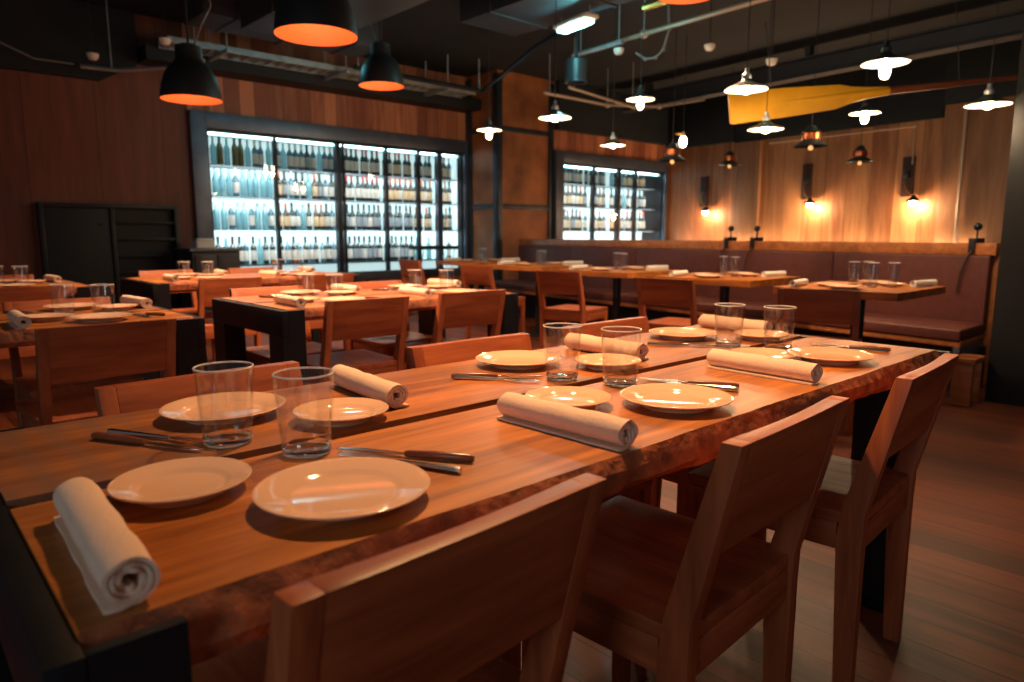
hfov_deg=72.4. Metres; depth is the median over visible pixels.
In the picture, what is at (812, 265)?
cushion
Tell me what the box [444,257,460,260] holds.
rolled napkin
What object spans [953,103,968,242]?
conduit
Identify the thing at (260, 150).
wine bottle
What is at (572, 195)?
wine bottle
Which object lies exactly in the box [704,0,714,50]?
smoke detector
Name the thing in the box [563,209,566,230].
wine bottle
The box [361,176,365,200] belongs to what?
wine bottle
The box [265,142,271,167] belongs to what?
wine bottle
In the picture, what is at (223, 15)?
air duct
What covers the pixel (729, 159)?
lantern
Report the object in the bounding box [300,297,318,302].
plate
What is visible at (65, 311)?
drinking glass
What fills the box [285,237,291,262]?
wine bottle
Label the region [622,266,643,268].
dinner plate
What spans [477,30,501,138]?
pendant lamp
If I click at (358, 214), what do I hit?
wine bottle
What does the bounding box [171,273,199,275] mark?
dinner plate
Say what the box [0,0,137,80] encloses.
ceiling
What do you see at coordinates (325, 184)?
wine bottle
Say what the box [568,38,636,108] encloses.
conduit
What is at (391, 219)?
wine bottle
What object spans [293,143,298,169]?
wine bottle
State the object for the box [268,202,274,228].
wine bottle
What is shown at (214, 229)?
shelf
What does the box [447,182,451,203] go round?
wine bottle
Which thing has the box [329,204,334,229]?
wine bottle
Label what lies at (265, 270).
dinner plate
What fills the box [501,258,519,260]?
rolled napkin
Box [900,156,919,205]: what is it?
wall lamp
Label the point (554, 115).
pendant lamp
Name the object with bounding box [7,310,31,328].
rolled napkin
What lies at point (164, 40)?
smoke detector
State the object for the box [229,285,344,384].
dining chair
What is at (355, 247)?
wine bottle
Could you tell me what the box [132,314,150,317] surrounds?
fork
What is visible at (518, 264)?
dinner plate
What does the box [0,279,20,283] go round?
dinner plate
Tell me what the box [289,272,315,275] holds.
dinner plate
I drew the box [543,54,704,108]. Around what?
conduit
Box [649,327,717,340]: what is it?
dinner plate
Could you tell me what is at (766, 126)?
pendant lamp
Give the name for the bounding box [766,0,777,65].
smoke detector
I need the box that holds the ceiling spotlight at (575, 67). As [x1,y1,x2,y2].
[564,30,586,85]
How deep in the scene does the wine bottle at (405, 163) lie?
9.55 m
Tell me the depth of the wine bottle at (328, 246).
8.92 m
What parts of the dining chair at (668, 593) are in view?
leg, rail, leg, seat, leg, rail, backrest, leg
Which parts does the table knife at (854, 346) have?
blade, handle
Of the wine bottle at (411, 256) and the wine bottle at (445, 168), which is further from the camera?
the wine bottle at (445, 168)
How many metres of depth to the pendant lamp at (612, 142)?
6.96 m
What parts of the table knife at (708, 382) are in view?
blade, handle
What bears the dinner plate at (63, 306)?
on the dining table at (191, 351)
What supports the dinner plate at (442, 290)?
on the dining table at (285, 327)
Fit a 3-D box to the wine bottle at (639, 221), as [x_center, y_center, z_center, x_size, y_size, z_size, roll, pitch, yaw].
[2.201,-2.066,12.083,0.074,0.331,0.074,-2,9,-13]
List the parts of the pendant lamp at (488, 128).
cord, bulb, lamp shade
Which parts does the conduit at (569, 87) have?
hanger rod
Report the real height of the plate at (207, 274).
0.020 m
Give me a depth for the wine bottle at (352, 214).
9.13 m
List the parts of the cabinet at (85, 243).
door, panel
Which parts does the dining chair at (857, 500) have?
leg, leg, rail, seat, leg, rail, leg, backrest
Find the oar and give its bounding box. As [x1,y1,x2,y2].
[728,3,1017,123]
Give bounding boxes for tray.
[158,29,475,97]
[409,245,458,249]
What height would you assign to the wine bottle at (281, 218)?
0.321 m
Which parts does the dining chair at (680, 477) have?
leg, backrest, leg, rail, leg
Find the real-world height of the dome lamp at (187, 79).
1.250 m
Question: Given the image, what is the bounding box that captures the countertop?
[174,247,243,251]
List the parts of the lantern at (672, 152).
cord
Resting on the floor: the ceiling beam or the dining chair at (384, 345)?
the dining chair at (384, 345)
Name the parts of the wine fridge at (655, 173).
light panel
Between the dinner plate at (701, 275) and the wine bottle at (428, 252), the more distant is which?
the wine bottle at (428, 252)
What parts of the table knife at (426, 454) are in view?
blade, handle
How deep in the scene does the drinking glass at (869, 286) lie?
4.27 m
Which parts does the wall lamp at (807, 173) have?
arm, lamp shade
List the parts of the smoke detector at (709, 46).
stem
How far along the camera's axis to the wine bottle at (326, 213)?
8.87 m
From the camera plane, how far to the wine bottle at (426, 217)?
9.87 m
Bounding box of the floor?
[0,313,1023,681]
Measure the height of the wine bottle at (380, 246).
0.331 m
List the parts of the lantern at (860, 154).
cord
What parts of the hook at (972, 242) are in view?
knob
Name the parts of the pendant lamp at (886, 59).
bulb, lamp shade, cord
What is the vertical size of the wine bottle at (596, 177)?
0.331 m
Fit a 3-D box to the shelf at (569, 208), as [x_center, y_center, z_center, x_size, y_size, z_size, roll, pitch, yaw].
[1.490,-2.166,11.430,2.466,0.016,0.290,-8,12,-42]
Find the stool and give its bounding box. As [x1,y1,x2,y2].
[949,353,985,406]
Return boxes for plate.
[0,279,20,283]
[0,283,36,287]
[18,280,45,283]
[26,313,72,321]
[42,303,98,310]
[68,312,131,322]
[94,303,137,310]
[106,457,251,507]
[158,392,285,424]
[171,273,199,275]
[178,276,193,279]
[194,276,225,278]
[198,273,219,275]
[252,457,429,520]
[265,270,287,271]
[280,290,319,295]
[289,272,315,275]
[290,270,308,272]
[292,397,388,426]
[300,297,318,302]
[320,296,364,300]
[324,290,354,295]
[387,284,422,288]
[425,285,451,288]
[439,289,476,292]
[475,350,559,369]
[513,263,532,265]
[525,386,611,409]
[574,353,641,370]
[589,268,612,270]
[620,383,733,413]
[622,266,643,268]
[628,267,645,269]
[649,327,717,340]
[696,274,723,277]
[727,272,753,274]
[730,347,797,358]
[734,329,789,341]
[738,273,759,276]
[786,346,875,364]
[815,282,842,286]
[825,284,863,289]
[857,280,892,284]
[877,282,906,286]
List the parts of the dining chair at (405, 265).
leg, backrest, leg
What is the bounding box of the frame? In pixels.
[353,31,559,93]
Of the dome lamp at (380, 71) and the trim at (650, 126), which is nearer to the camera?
the dome lamp at (380, 71)
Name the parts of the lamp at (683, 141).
bulb, cord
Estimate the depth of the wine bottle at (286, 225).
8.50 m
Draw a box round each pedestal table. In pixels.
[435,259,526,289]
[487,263,591,336]
[556,267,678,319]
[651,272,800,316]
[773,281,945,341]
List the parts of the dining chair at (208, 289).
leg, seat, rail, backrest, leg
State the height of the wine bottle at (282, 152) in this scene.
0.310 m
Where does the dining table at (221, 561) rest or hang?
on the floor
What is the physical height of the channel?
0.650 m
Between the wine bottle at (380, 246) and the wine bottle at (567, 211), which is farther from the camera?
the wine bottle at (567, 211)
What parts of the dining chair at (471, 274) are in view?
leg, backrest, leg, leg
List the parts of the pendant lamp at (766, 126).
lamp shade, bulb, cord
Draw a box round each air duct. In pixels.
[182,0,381,57]
[240,0,428,35]
[460,0,632,35]
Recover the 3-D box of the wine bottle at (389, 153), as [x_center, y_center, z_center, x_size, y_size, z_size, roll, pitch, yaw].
[-1.645,-2.377,9.404,0.074,0.331,0.074,0,9,-3]
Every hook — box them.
[717,226,736,272]
[743,225,762,271]
[955,223,984,291]
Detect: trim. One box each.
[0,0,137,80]
[137,43,480,112]
[465,73,553,288]
[554,81,668,144]
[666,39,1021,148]
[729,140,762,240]
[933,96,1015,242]
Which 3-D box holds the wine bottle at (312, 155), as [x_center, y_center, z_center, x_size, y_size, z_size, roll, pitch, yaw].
[-2.466,-2.264,8.677,0.074,0.326,0.074,0,9,3]
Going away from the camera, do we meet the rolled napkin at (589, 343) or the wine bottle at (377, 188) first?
the rolled napkin at (589, 343)
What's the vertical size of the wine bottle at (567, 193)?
0.321 m
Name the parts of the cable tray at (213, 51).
hanger rod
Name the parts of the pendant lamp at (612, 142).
lamp shade, cord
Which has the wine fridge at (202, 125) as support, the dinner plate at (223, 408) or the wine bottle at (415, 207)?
the wine bottle at (415, 207)
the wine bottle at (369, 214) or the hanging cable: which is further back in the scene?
the wine bottle at (369, 214)
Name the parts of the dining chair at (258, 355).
leg, rail, backrest, seat, leg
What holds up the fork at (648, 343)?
on the dining table at (221, 561)
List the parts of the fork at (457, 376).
handle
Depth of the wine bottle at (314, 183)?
8.70 m
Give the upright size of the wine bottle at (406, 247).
0.336 m
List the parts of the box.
lid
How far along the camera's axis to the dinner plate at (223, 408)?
1.26 m
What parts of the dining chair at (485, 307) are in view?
rail, seat, leg, backrest, leg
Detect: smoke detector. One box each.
[86,0,98,60]
[159,0,170,45]
[614,39,623,54]
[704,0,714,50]
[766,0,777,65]
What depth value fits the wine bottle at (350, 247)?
9.12 m
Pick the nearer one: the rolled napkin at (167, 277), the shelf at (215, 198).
the rolled napkin at (167, 277)
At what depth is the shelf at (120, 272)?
7.15 m
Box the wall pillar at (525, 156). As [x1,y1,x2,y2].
[466,69,552,292]
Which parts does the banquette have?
rail, panel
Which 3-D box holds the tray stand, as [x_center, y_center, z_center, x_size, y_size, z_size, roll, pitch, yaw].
[-1.018,-0.780,9.172,0.540,0.927,0.380,-5,10,-32]
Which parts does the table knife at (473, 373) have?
handle, blade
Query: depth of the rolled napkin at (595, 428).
1.11 m
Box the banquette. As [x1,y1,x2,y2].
[485,239,1000,397]
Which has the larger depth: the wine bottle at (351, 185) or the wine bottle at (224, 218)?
the wine bottle at (351, 185)
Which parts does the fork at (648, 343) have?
handle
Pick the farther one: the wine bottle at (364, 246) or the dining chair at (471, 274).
the wine bottle at (364, 246)
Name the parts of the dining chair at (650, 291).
leg, backrest, seat, leg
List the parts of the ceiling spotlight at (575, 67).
stem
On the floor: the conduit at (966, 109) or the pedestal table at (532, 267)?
the pedestal table at (532, 267)
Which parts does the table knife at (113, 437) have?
handle, blade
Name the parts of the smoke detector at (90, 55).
stem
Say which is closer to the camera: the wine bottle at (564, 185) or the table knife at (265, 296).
the table knife at (265, 296)
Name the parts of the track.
hanger rod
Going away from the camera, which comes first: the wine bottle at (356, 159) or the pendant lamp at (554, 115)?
the pendant lamp at (554, 115)
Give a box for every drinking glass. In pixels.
[49,284,73,313]
[89,284,113,312]
[192,361,253,448]
[272,367,333,458]
[296,274,313,296]
[325,274,342,296]
[543,323,581,381]
[601,326,641,386]
[714,303,745,347]
[764,305,796,349]
[862,261,874,285]
[867,262,878,287]
[888,262,899,287]
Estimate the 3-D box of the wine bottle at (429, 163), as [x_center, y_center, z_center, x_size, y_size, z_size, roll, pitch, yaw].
[-1.167,-2.446,9.855,0.074,0.331,0.074,-4,10,-25]
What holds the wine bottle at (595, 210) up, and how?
on the wine fridge at (655, 173)
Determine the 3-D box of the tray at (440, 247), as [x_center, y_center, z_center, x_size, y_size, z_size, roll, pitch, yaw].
[-1.018,-1.216,9.106,0.540,0.045,0.380,-5,10,-32]
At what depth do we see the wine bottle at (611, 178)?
11.48 m
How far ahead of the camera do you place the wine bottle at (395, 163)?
9.43 m
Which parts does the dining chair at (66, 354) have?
leg, rail, leg, seat, backrest, leg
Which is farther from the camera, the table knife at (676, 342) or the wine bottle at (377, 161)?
the wine bottle at (377, 161)
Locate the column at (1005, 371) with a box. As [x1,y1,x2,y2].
[984,23,1023,406]
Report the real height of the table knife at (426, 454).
0.012 m
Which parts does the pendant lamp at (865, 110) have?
bulb, lamp shade, cord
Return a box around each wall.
[0,14,465,312]
[553,81,667,162]
[666,96,1009,242]
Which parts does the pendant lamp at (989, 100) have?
bulb, lamp shade, cord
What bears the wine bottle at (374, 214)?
on the wine fridge at (202, 125)
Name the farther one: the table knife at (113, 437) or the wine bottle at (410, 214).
the wine bottle at (410, 214)
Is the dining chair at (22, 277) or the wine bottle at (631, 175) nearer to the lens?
the dining chair at (22, 277)
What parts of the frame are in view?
hanger rod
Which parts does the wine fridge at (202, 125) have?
light panel, light panel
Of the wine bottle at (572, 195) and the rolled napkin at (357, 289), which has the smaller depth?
the rolled napkin at (357, 289)
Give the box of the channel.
[0,0,204,71]
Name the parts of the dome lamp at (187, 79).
cord, lamp shade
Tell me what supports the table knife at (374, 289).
on the dining table at (285, 327)
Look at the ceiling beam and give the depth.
7.79 m
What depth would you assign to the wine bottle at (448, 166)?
10.05 m
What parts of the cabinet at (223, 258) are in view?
door, door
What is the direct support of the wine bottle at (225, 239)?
on the wine fridge at (202, 125)
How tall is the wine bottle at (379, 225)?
0.336 m
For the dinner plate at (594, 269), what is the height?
0.020 m
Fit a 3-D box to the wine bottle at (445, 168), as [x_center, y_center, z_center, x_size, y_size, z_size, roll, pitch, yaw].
[-0.976,-2.469,10.046,0.074,0.321,0.074,5,10,30]
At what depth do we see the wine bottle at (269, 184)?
8.32 m
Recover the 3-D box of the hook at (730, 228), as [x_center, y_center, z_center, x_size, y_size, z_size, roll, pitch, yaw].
[2.081,-0.866,6.780,0.156,0.494,0.101,-6,10,-33]
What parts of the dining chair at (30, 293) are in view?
rail, backrest, leg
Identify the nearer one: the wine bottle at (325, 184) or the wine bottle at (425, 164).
the wine bottle at (325, 184)
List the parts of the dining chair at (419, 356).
leg, backrest, leg, leg, seat, rail, leg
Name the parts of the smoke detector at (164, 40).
stem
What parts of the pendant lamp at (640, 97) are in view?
lamp shade, bulb, cord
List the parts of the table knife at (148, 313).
handle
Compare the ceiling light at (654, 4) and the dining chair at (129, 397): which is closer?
the dining chair at (129, 397)
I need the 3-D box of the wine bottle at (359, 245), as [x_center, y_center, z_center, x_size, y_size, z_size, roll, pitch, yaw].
[-2.018,-1.224,9.253,0.073,0.336,0.073,6,11,37]
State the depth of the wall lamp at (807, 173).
9.99 m
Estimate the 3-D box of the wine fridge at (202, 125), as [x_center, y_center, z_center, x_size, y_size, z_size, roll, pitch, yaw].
[-2.173,-1.734,8.951,3.775,1.875,0.490,-8,12,-42]
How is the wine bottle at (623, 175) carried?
on the wine fridge at (655, 173)
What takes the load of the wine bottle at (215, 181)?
on the wine fridge at (202, 125)
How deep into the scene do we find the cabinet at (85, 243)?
6.99 m
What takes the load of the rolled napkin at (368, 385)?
on the dining table at (221, 561)
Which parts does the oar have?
blade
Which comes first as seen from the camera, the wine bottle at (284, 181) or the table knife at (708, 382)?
the table knife at (708, 382)
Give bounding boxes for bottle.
[209,137,216,163]
[212,168,218,195]
[213,202,219,228]
[215,236,220,246]
[216,136,223,164]
[219,169,225,195]
[220,202,227,228]
[223,138,230,164]
[223,238,228,246]
[226,169,232,195]
[228,201,235,228]
[230,236,235,246]
[231,137,238,165]
[232,168,239,195]
[235,202,241,228]
[237,138,244,165]
[237,236,243,264]
[239,170,246,196]
[241,202,247,228]
[243,237,249,264]
[244,140,251,166]
[246,170,253,196]
[248,201,255,228]
[250,236,256,263]
[252,139,258,166]
[253,171,258,196]
[255,203,261,228]
[257,238,263,263]
[258,140,263,166]
[260,171,266,196]
[262,203,268,228]
[263,236,269,263]
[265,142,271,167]
[266,171,272,197]
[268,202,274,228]
[269,236,275,263]
[276,141,280,168]
[278,171,282,197]
[279,203,282,228]
[280,143,286,168]
[281,236,284,263]
[282,171,287,197]
[283,203,289,228]
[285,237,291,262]
[286,143,292,168]
[288,171,294,197]
[289,202,295,228]
[291,236,297,262]
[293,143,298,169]
[294,172,299,198]
[295,203,300,229]
[296,236,302,262]
[298,144,304,169]
[300,172,305,198]
[300,204,306,229]
[303,236,308,262]
[304,144,310,170]
[306,174,311,198]
[306,203,312,229]
[309,236,314,262]
[310,145,316,170]
[312,173,317,198]
[313,204,318,229]
[314,236,318,261]
[316,147,322,170]
[317,173,322,198]
[319,204,324,229]
[320,236,325,261]
[322,146,327,171]
[322,174,328,199]
[324,203,329,229]
[326,236,331,261]
[327,146,332,171]
[329,174,333,199]
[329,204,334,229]
[331,236,336,261]
[345,148,349,172]
[345,175,349,199]
[346,204,350,229]
[348,236,352,261]
[349,148,353,172]
[349,176,354,200]
[350,204,355,229]
[352,236,357,260]
[354,149,358,173]
[355,176,360,200]
[356,204,361,229]
[357,236,361,260]
[360,149,365,173]
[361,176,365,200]
[361,204,366,229]
[362,236,366,260]
[364,150,368,173]
[365,177,369,200]
[367,205,372,229]
[367,236,372,260]
[369,150,374,174]
[370,177,374,200]
[372,204,376,229]
[372,236,377,260]
[375,151,379,174]
[375,177,379,200]
[377,205,381,229]
[378,236,382,260]
[388,152,392,175]
[389,178,392,201]
[389,205,393,229]
[390,236,394,259]
[393,153,397,175]
[393,179,397,201]
[394,205,398,229]
[394,236,398,259]
[397,153,401,176]
[398,179,402,201]
[398,205,402,229]
[399,236,403,259]
[402,153,407,176]
[403,179,407,201]
[404,205,408,229]
[404,236,408,259]
[407,154,411,176]
[408,179,413,202]
[408,206,412,229]
[409,236,413,259]
[413,186,415,202]
[414,207,415,229]
[414,237,416,259]
[420,155,422,177]
[420,180,423,202]
[421,213,422,229]
[423,155,427,177]
[423,180,427,202]
[424,207,428,229]
[426,237,431,258]
[428,156,431,177]
[428,181,432,202]
[428,207,431,229]
[442,163,443,178]
[443,157,446,178]
[444,182,447,203]
[444,208,448,229]
[446,157,450,179]
[446,236,450,257]
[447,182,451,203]
[448,207,451,229]
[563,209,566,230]
[564,168,566,182]
[564,185,565,205]
[566,185,569,205]
[566,210,569,230]
[567,168,570,182]
[570,185,574,205]
[570,209,573,230]
[571,168,573,182]
[574,169,578,183]
[574,186,578,205]
[574,209,577,230]
[578,169,582,183]
[578,210,581,230]
[579,186,582,206]
[583,186,586,206]
[583,210,587,230]
[584,170,587,183]
[595,171,597,184]
[595,187,597,206]
[595,210,596,230]
[597,211,601,230]
[598,171,601,184]
[598,188,601,206]
[602,171,605,185]
[602,188,605,206]
[602,211,605,230]
[609,172,613,185]
[609,188,613,207]
[609,211,613,230]
[620,211,624,230]
[621,190,625,207]
[622,173,625,186]
[625,211,628,230]
[626,174,629,186]
[626,189,629,207]
[629,211,631,230]
[630,174,632,187]
[637,190,641,208]
[637,212,641,230]
[638,175,641,187]
[641,190,645,208]
[641,212,644,230]
[642,175,644,188]
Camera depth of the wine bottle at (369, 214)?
9.25 m
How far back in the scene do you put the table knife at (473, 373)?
1.57 m
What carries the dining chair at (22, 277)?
on the floor
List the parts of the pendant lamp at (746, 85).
bulb, lamp shade, cord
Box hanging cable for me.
[635,5,670,60]
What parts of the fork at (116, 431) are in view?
handle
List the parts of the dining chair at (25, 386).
leg, rail, backrest, rail, seat, leg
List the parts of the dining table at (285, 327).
leg, plate, leg, leg, leg, plate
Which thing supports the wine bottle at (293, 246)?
on the wine fridge at (202, 125)
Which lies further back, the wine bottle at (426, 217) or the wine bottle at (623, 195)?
the wine bottle at (623, 195)
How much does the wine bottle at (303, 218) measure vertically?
0.310 m
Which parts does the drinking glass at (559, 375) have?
glass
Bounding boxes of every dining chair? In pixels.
[0,274,33,281]
[0,286,64,358]
[2,297,143,422]
[16,318,175,427]
[94,361,302,416]
[138,269,215,368]
[191,473,606,681]
[197,277,261,346]
[227,267,273,346]
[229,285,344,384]
[302,273,353,350]
[307,296,408,383]
[340,280,443,369]
[394,289,505,363]
[398,259,426,321]
[406,333,651,666]
[460,265,524,338]
[498,395,849,681]
[536,270,607,348]
[562,316,750,536]
[636,277,698,328]
[688,353,959,681]
[777,288,861,432]
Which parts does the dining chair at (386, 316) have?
rail, leg, seat, backrest, rail, leg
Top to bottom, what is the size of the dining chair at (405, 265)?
0.780 m
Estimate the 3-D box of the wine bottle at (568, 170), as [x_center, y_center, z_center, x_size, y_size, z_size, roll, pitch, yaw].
[0.875,-2.588,10.789,0.074,0.331,0.074,0,9,0]
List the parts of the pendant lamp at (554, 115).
lamp shade, bulb, cord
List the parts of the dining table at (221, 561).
leg, plate, leg, leg, plate, leg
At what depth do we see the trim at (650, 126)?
10.75 m
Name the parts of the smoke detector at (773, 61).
stem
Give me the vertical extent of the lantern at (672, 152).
1.434 m
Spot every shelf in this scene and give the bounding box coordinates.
[115,221,173,223]
[117,238,174,240]
[118,254,175,257]
[119,271,137,273]
[210,164,455,181]
[212,195,456,205]
[214,229,456,230]
[240,259,435,266]
[563,231,654,231]
[564,183,656,190]
[564,206,655,210]
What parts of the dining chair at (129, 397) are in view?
leg, leg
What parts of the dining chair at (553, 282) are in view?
leg, backrest, rail, seat, leg, rail, leg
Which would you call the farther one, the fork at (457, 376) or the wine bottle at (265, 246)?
the wine bottle at (265, 246)
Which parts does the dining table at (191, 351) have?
leg, plate, leg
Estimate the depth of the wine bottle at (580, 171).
10.93 m
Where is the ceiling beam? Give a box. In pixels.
[620,9,1023,112]
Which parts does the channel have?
hanger rod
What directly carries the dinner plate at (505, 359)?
on the dining table at (221, 561)
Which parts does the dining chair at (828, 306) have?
leg, backrest, seat, leg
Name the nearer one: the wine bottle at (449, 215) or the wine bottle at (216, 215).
the wine bottle at (216, 215)
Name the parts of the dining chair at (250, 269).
backrest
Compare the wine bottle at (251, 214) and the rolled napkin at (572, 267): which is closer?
the rolled napkin at (572, 267)
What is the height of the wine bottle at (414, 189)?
0.331 m
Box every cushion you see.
[485,279,983,341]
[518,245,570,280]
[571,246,636,289]
[636,248,721,297]
[721,250,834,303]
[832,252,993,329]
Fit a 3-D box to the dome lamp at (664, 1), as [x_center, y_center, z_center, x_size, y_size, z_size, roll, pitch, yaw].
[1.119,-2.582,4.390,0.400,0.764,0.400,4,10,27]
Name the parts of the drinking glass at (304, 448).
glass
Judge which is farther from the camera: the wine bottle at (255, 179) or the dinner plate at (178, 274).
the wine bottle at (255, 179)
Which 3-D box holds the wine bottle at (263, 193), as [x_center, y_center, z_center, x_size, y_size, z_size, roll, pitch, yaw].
[-2.949,-1.853,8.289,0.073,0.310,0.073,3,9,16]
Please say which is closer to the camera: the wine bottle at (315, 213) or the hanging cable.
the hanging cable
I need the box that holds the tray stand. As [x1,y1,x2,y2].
[409,245,458,315]
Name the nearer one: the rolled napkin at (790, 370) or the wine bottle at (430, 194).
the rolled napkin at (790, 370)
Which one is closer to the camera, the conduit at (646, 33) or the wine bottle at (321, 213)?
the conduit at (646, 33)
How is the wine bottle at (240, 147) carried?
on the wine fridge at (202, 125)
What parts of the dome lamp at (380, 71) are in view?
cord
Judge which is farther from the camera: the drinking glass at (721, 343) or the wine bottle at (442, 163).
the wine bottle at (442, 163)
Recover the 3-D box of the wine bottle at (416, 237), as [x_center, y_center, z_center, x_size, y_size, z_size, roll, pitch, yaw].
[-1.340,-1.306,9.883,0.073,0.310,0.073,4,10,26]
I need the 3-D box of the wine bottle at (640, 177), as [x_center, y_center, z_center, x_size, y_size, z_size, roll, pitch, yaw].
[2.196,-2.765,11.986,0.074,0.321,0.074,7,11,38]
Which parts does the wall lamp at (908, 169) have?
arm, lamp shade, bulb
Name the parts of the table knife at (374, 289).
handle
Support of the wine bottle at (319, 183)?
on the wine fridge at (202, 125)
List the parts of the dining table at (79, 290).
plate, leg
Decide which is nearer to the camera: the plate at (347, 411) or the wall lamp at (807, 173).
the plate at (347, 411)
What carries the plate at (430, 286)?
on the dining table at (285, 327)
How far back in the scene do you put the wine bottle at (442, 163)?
9.96 m
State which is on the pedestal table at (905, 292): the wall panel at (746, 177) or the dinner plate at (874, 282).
the dinner plate at (874, 282)
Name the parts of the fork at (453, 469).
handle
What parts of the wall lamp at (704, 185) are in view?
lamp shade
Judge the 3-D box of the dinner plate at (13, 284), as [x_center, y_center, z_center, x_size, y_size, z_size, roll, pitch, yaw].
[-3.013,-0.335,4.260,0.210,0.020,0.210,-8,12,-44]
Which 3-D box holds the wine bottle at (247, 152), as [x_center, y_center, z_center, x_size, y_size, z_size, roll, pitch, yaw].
[-3.072,-2.173,8.134,0.073,0.310,0.073,-4,9,-23]
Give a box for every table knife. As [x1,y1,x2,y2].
[3,310,39,313]
[91,432,202,449]
[127,312,164,315]
[259,295,273,297]
[337,447,474,462]
[372,288,397,290]
[451,372,545,377]
[639,377,738,387]
[647,341,714,343]
[809,343,890,351]
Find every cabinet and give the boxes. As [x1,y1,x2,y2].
[36,202,181,308]
[174,247,243,310]
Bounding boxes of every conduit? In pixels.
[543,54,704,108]
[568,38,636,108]
[571,0,768,56]
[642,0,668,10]
[770,124,917,163]
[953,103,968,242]
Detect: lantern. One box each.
[658,27,686,163]
[718,68,740,167]
[793,0,828,149]
[845,39,873,164]
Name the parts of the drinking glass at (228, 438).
glass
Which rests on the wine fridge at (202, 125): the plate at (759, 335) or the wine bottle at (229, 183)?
the wine bottle at (229, 183)
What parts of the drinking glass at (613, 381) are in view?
glass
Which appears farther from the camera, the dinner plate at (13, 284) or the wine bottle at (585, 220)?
the wine bottle at (585, 220)
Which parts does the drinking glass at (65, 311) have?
glass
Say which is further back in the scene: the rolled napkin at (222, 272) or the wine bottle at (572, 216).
the wine bottle at (572, 216)
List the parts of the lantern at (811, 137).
cord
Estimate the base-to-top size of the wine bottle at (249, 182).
0.310 m
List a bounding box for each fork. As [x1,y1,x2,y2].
[106,428,203,443]
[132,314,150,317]
[337,451,461,474]
[453,374,540,381]
[646,379,738,392]
[647,342,716,346]
[811,345,887,352]
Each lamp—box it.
[160,0,221,104]
[274,0,357,46]
[359,20,403,90]
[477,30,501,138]
[538,6,571,121]
[600,8,624,147]
[626,12,654,109]
[659,0,707,3]
[676,38,686,146]
[700,176,709,214]
[724,0,768,93]
[747,0,783,132]
[801,163,815,207]
[849,4,880,123]
[861,0,910,78]
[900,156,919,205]
[964,0,1012,109]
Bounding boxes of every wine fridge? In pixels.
[187,109,468,278]
[553,150,667,239]
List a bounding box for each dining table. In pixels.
[0,280,96,298]
[0,305,207,379]
[0,324,951,681]
[120,271,361,377]
[212,286,518,384]
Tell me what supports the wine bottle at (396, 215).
on the wine fridge at (202, 125)
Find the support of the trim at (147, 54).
attached to the wall at (113, 139)
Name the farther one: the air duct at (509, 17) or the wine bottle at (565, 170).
the wine bottle at (565, 170)
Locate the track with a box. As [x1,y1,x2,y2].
[572,5,623,56]
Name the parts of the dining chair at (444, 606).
leg, seat, backrest, leg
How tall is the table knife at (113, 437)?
0.012 m
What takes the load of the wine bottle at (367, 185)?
on the wine fridge at (202, 125)
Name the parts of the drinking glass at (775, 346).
glass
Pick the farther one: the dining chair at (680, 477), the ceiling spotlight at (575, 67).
the ceiling spotlight at (575, 67)
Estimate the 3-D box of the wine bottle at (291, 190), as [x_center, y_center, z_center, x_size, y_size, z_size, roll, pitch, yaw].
[-2.682,-1.894,8.505,0.074,0.326,0.074,7,11,37]
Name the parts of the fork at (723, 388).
handle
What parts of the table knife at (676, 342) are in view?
handle, blade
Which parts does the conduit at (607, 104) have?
hanger rod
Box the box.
[192,239,214,247]
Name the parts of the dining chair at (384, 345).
leg, rail, backrest, leg, rail, seat, leg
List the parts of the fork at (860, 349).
handle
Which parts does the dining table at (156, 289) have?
plate, leg, rail, leg, leg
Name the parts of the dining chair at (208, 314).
leg, backrest, seat, leg, leg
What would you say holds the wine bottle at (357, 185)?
on the wine fridge at (202, 125)
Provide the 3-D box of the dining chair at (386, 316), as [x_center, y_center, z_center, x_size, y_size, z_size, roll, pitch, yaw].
[-0.800,0.164,3.442,0.412,0.780,0.498,-7,11,-38]
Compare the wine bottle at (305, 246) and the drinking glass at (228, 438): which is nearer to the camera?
the drinking glass at (228, 438)
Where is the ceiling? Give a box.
[76,0,1023,94]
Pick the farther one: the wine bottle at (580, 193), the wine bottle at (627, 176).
the wine bottle at (627, 176)
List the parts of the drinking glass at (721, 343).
glass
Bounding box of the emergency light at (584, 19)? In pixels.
[553,5,598,33]
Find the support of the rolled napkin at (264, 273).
on the dining table at (156, 289)
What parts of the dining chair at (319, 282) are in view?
leg, rail, leg, backrest, leg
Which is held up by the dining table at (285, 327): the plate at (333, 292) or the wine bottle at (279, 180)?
the plate at (333, 292)
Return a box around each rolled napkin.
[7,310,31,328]
[43,274,61,282]
[53,477,159,615]
[119,295,152,307]
[162,274,178,281]
[213,269,228,275]
[258,270,280,276]
[273,294,305,307]
[298,266,315,272]
[328,364,408,408]
[331,283,361,293]
[398,286,432,297]
[427,278,460,287]
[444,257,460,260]
[497,260,514,264]
[497,392,637,451]
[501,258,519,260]
[563,261,583,264]
[564,333,648,359]
[569,264,587,269]
[646,265,668,269]
[669,270,687,276]
[698,314,772,330]
[706,348,822,384]
[761,271,785,276]
[788,279,807,286]
[910,279,937,287]
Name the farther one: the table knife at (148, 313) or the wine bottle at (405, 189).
the wine bottle at (405, 189)

